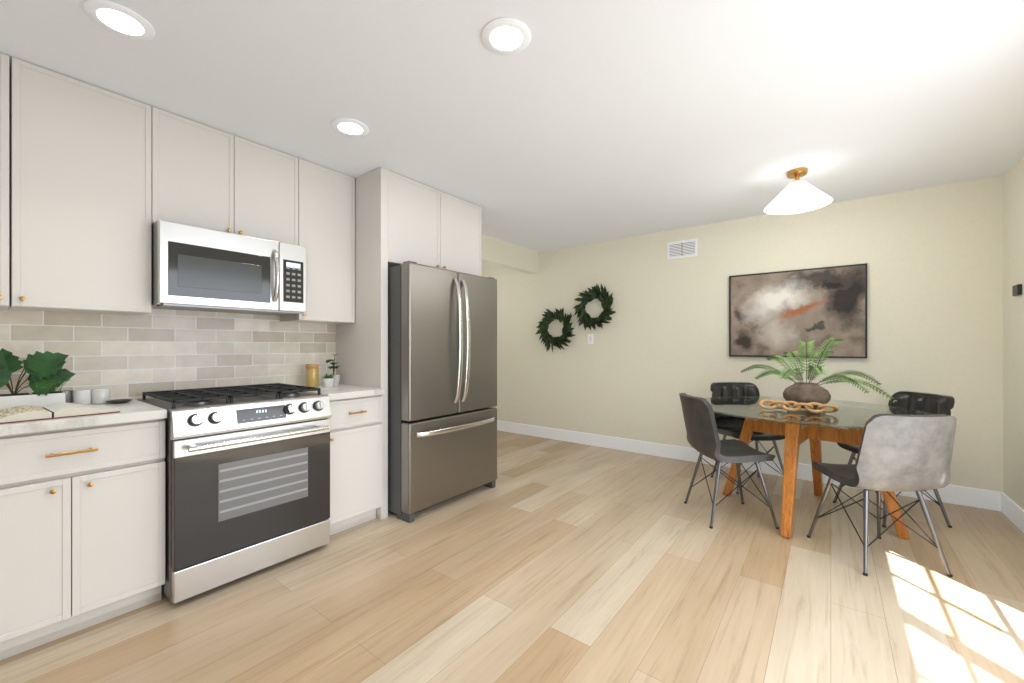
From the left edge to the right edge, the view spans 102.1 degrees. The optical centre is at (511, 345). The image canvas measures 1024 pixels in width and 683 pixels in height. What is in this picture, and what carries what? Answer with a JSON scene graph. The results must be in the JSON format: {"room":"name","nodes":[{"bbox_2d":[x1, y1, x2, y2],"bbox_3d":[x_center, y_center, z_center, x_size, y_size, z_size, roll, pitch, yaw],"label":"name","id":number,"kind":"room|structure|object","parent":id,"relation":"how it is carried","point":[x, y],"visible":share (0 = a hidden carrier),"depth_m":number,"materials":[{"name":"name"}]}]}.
{"room":"eat-in kitchen","nodes":[
{"label":"eat-in kitchen","id":0,"kind":"room"},
{"bbox_2d":[0,309,335,401],"bbox_3d":[-2.462,0.050,1.803,0.007,0.600,3.572,0,0,38],"label":"tile backsplash","id":1,"kind":"structure","parent":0,"point":[131,356],"depth_m":2.40,"materials":[{"name":"beige tile"}]},
{"bbox_2d":[481,234,538,273],"bbox_3d":[-0.226,-1.100,4.812,0.120,0.280,1.750,0,0,38],"label":"beam","id":2,"kind":"structure","parent":0,"point":[494,251],"depth_m":4.97,"materials":[{"name":"beige paint"}]},
{"bbox_2d":[0,0,1023,251],"bbox_3d":[-0.736,-1.280,1.798,5.580,0.080,7.390,0,0,38],"label":"ceiling","id":3,"kind":"structure","parent":0,"point":[616,119],"depth_m":2.02,"materials":[{"name":"white paint"}]},
{"bbox_2d":[83,0,154,40],"bbox_3d":[-1.488,-1.235,1.575,0.200,0.009,0.200,0,0,38],"label":"recessed light","id":4,"kind":"object","parent":3,"relation":"in","point":[116,18],"visible":1,"depth_m":1.56,"materials":[{"name":"white"}]},
{"bbox_2d":[331,118,368,136],"bbox_3d":[-0.914,-1.235,2.345,0.200,0.009,0.200,0,0,38],"label":"recessed light","id":5,"kind":"object","parent":3,"relation":"in","point":[345,126],"visible":1,"depth_m":2.33,"materials":[{"name":"white"}]},
{"bbox_2d":[481,17,530,54],"bbox_3d":[-0.023,-1.235,1.658,0.200,0.009,0.200,0,0,38],"label":"recessed light","id":6,"kind":"object","parent":3,"relation":"in","point":[504,35],"visible":1,"depth_m":1.65,"materials":[{"name":"white"}]},
{"bbox_2d":[764,168,832,214],"bbox_3d":[2.022,-1.117,2.937,0.408,0.245,0.408,0,0,38],"label":"pendant light","id":7,"kind":"object","parent":3,"relation":"hanging from","point":[799,196],"visible":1,"depth_m":2.93,"materials":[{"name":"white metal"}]},
{"bbox_2d":[0,430,1023,682],"bbox_3d":[-0.736,1.240,1.798,5.580,0.080,7.390,0,0,38],"label":"floor","id":8,"kind":"structure","parent":0,"point":[582,563],"depth_m":1.97,"materials":[{"name":"brown wood"}]},
{"bbox_2d":[137,383,331,603],"bbox_3d":[-1.551,0.727,2.355,0.750,0.946,0.746,0,0,38],"label":"range","id":9,"kind":"object","parent":8,"relation":"on","point":[247,467],"visible":0.98,"depth_m":2.10,"materials":[{"name":"silver metal"}]},
{"bbox_2d":[0,53,480,660],"bbox_3d":[-1.885,-0.018,2.014,0.646,2.437,4.612,0,0,38],"label":"kitchen cabinets","id":10,"kind":"object","parent":8,"relation":"on","point":[87,171],"visible":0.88,"depth_m":1.97,"materials":[{"name":"beige paint"}]},
{"bbox_2d":[0,348,74,409],"bbox_3d":[-2.194,0.150,1.845,0.344,0.282,0.166,0,0,-42],"label":"potted plant","id":11,"kind":"object","parent":10,"relation":"on","point":[45,371],"visible":0.98,"depth_m":1.86,"materials":[{"name":"green plant"}]},
{"bbox_2d":[0,403,119,423],"bbox_3d":[-1.943,0.273,1.730,0.268,0.037,0.398,0,0,35],"label":"open book","id":12,"kind":"object","parent":10,"relation":"on","point":[57,410],"visible":1,"depth_m":1.69,"materials":[{"name":"white paper"}]},
{"bbox_2d":[62,388,109,404],"bbox_3d":[-2.131,0.255,2.060,0.069,0.073,0.191,0,0,43],"label":"cups","id":13,"kind":"object","parent":10,"relation":"on","point":[83,396],"visible":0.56,"depth_m":2.05,"materials":[{"name":"white ceramic"}]},
{"bbox_2d":[105,399,132,403],"bbox_3d":[-2.006,0.284,2.115,0.104,0.014,0.104,0,0,38],"label":"dish","id":14,"kind":"object","parent":10,"relation":"on","point":[118,401],"visible":1,"depth_m":2.11,"materials":[{"name":"grey ceramic"}]},
{"bbox_2d":[152,220,305,315],"bbox_3d":[-1.670,-0.419,2.459,0.438,0.426,0.734,0,0,38],"label":"microwave","id":15,"kind":"object","parent":10,"relation":"attached to","point":[194,268],"visible":1,"depth_m":2.29,"materials":[{"name":"silver metal"}]},
{"bbox_2d":[305,364,318,386],"bbox_3d":[-1.425,0.210,2.952,0.088,0.162,0.088,0,0,38],"label":"pasta jar","id":16,"kind":"object","parent":10,"relation":"on","point":[312,370],"visible":0.94,"depth_m":2.92,"materials":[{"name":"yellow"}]},
{"bbox_2d":[322,354,339,386],"bbox_3d":[-1.320,0.176,3.041,0.114,0.230,0.204,0,0,-9],"label":"pots","id":17,"kind":"object","parent":10,"relation":"on","point":[333,379],"visible":1,"depth_m":3.01,"materials":[{"name":"white ceramic"}]},
{"bbox_2d":[388,261,496,522],"bbox_3d":[-0.686,0.311,3.368,0.852,1.778,0.936,0,0,38],"label":"fridge","id":18,"kind":"object","parent":8,"relation":"on","point":[442,323],"visible":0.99,"depth_m":3.00,"materials":[{"name":"grey metal"}]},
{"bbox_2d":[679,393,778,528],"bbox_3d":[1.489,0.776,2.940,0.540,0.852,0.481,0,0,2],"label":"chair","id":19,"kind":"object","parent":8,"relation":"on","point":[699,418],"visible":1,"depth_m":2.79,"materials":[{"name":"grey fabric"}]},
{"bbox_2d":[710,382,784,493],"bbox_3d":[2.047,0.770,3.621,0.472,0.864,0.542,0,0,-1],"label":"chair","id":20,"kind":"object","parent":8,"relation":"on","point":[727,425],"visible":0.61,"depth_m":3.76,"materials":[{"name":"black leather"}]},
{"bbox_2d":[705,396,935,538],"bbox_3d":[2.090,0.824,2.960,1.440,0.762,1.440,0,0,38],"label":"dining table","id":21,"kind":"object","parent":8,"relation":"on","point":[841,426],"visible":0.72,"depth_m":2.77,"materials":[{"name":"brown wood"}]},
{"bbox_2d":[758,399,838,412],"bbox_3d":[1.908,0.405,2.772,0.445,0.065,0.101,0,0,38],"label":"chain","id":22,"kind":"object","parent":21,"relation":"on","point":[821,408],"visible":1,"depth_m":2.75,"materials":[{"name":"brown wood"}]},
{"bbox_2d":[741,337,896,408],"bbox_3d":[2.147,0.189,2.936,0.686,0.507,0.705,0,0,-5],"label":"potted plant","id":23,"kind":"object","parent":21,"relation":"on","point":[800,392],"visible":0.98,"depth_m":2.91,"materials":[{"name":"plant"}]},
{"bbox_2d":[807,414,956,577],"bbox_3d":[2.069,0.776,2.333,0.481,0.852,0.542,0,0,1],"label":"chair","id":24,"kind":"object","parent":8,"relation":"on","point":[897,453],"visible":1,"depth_m":2.14,"materials":[{"name":"grey fabric"}]},
{"bbox_2d":[833,391,954,527],"bbox_3d":[2.730,0.770,2.957,0.540,0.864,0.472,0,0,1],"label":"chair","id":25,"kind":"object","parent":8,"relation":"on","point":[926,402],"visible":0.22,"depth_m":2.94,"materials":[{"name":"black leather"}]},
{"bbox_2d":[481,175,1002,491],"bbox_3d":[1.482,-0.020,4.678,5.580,2.440,0.120,0,0,38],"label":"wall","id":26,"kind":"structure","parent":0,"point":[933,256],"depth_m":3.90,"materials":[{"name":"beige paint"}]},
{"bbox_2d":[535,307,574,351],"bbox_3d":[0.551,-0.198,5.219,0.595,0.581,0.089,0,0,38],"label":"wreath","id":27,"kind":"object","parent":26,"relation":"attached to","point":[558,341],"visible":1,"depth_m":5.22,"materials":[{"name":"green plant"}]},
{"bbox_2d":[588,334,593,343],"bbox_3d":[0.950,-0.085,5.003,0.074,0.120,0.010,0,0,38],"label":"switch plate","id":28,"kind":"object","parent":26,"relation":"attached to","point":[590,336],"visible":1,"depth_m":5.00,"materials":[{"name":"white plastic"}]},
{"bbox_2d":[574,283,615,330],"bbox_3d":[0.964,-0.460,4.896,0.573,0.568,0.096,0,0,38],"label":"wreath","id":29,"kind":"object","parent":26,"relation":"attached to","point":[603,296],"visible":1,"depth_m":4.89,"materials":[{"name":"green plant"}]},
{"bbox_2d":[668,238,697,259],"bbox_3d":[1.789,-1.018,4.352,0.300,0.180,0.019,0,0,38],"label":"air vent","id":30,"kind":"object","parent":26,"relation":"in","point":[685,248],"visible":1,"depth_m":4.34,"materials":[{"name":"white metal"}]},
{"bbox_2d":[729,263,866,357],"bbox_3d":[2.546,-0.291,3.757,1.030,0.789,0.035,0,0,38],"label":"painting","id":31,"kind":"object","parent":26,"relation":"attached to","point":[770,312],"visible":0.96,"depth_m":3.72,"materials":[{"name":"fabric"}]},
{"bbox_2d":[1003,155,1023,509],"bbox_3d":[1.427,-0.020,0.132,0.120,2.440,7.150,0,0,38],"label":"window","id":32,"kind":"structure","parent":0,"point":[1013,179],"depth_m":2.83,"materials":[{"name":"beige paint"}]},
{"bbox_3d":[-2.434,-0.020,3.105,1.295,2.440,7.150,0,0,38],"label":"wall","id":33,"kind":"structure","parent":0,"visible":0},
{"bbox_2d":[497,420,1023,532],"bbox_3d":[-0.736,1.130,1.798,5.340,0.140,7.150,0,0,38],"label":"baseboard","id":34,"kind":"structure","parent":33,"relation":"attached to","point":[959,495],"depth_m":4.00,"materials":[{"name":"white paint"}]},
{"bbox_2d":[1012,284,1021,295],"bbox_3d":[3.347,-0.370,2.743,0.021,0.070,0.100,0,0,38],"label":"thermostat","id":35,"kind":"object","parent":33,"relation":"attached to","point":[1016,289],"visible":1,"depth_m":2.71,"materials":[{"name":"black plastic"}]}
]}

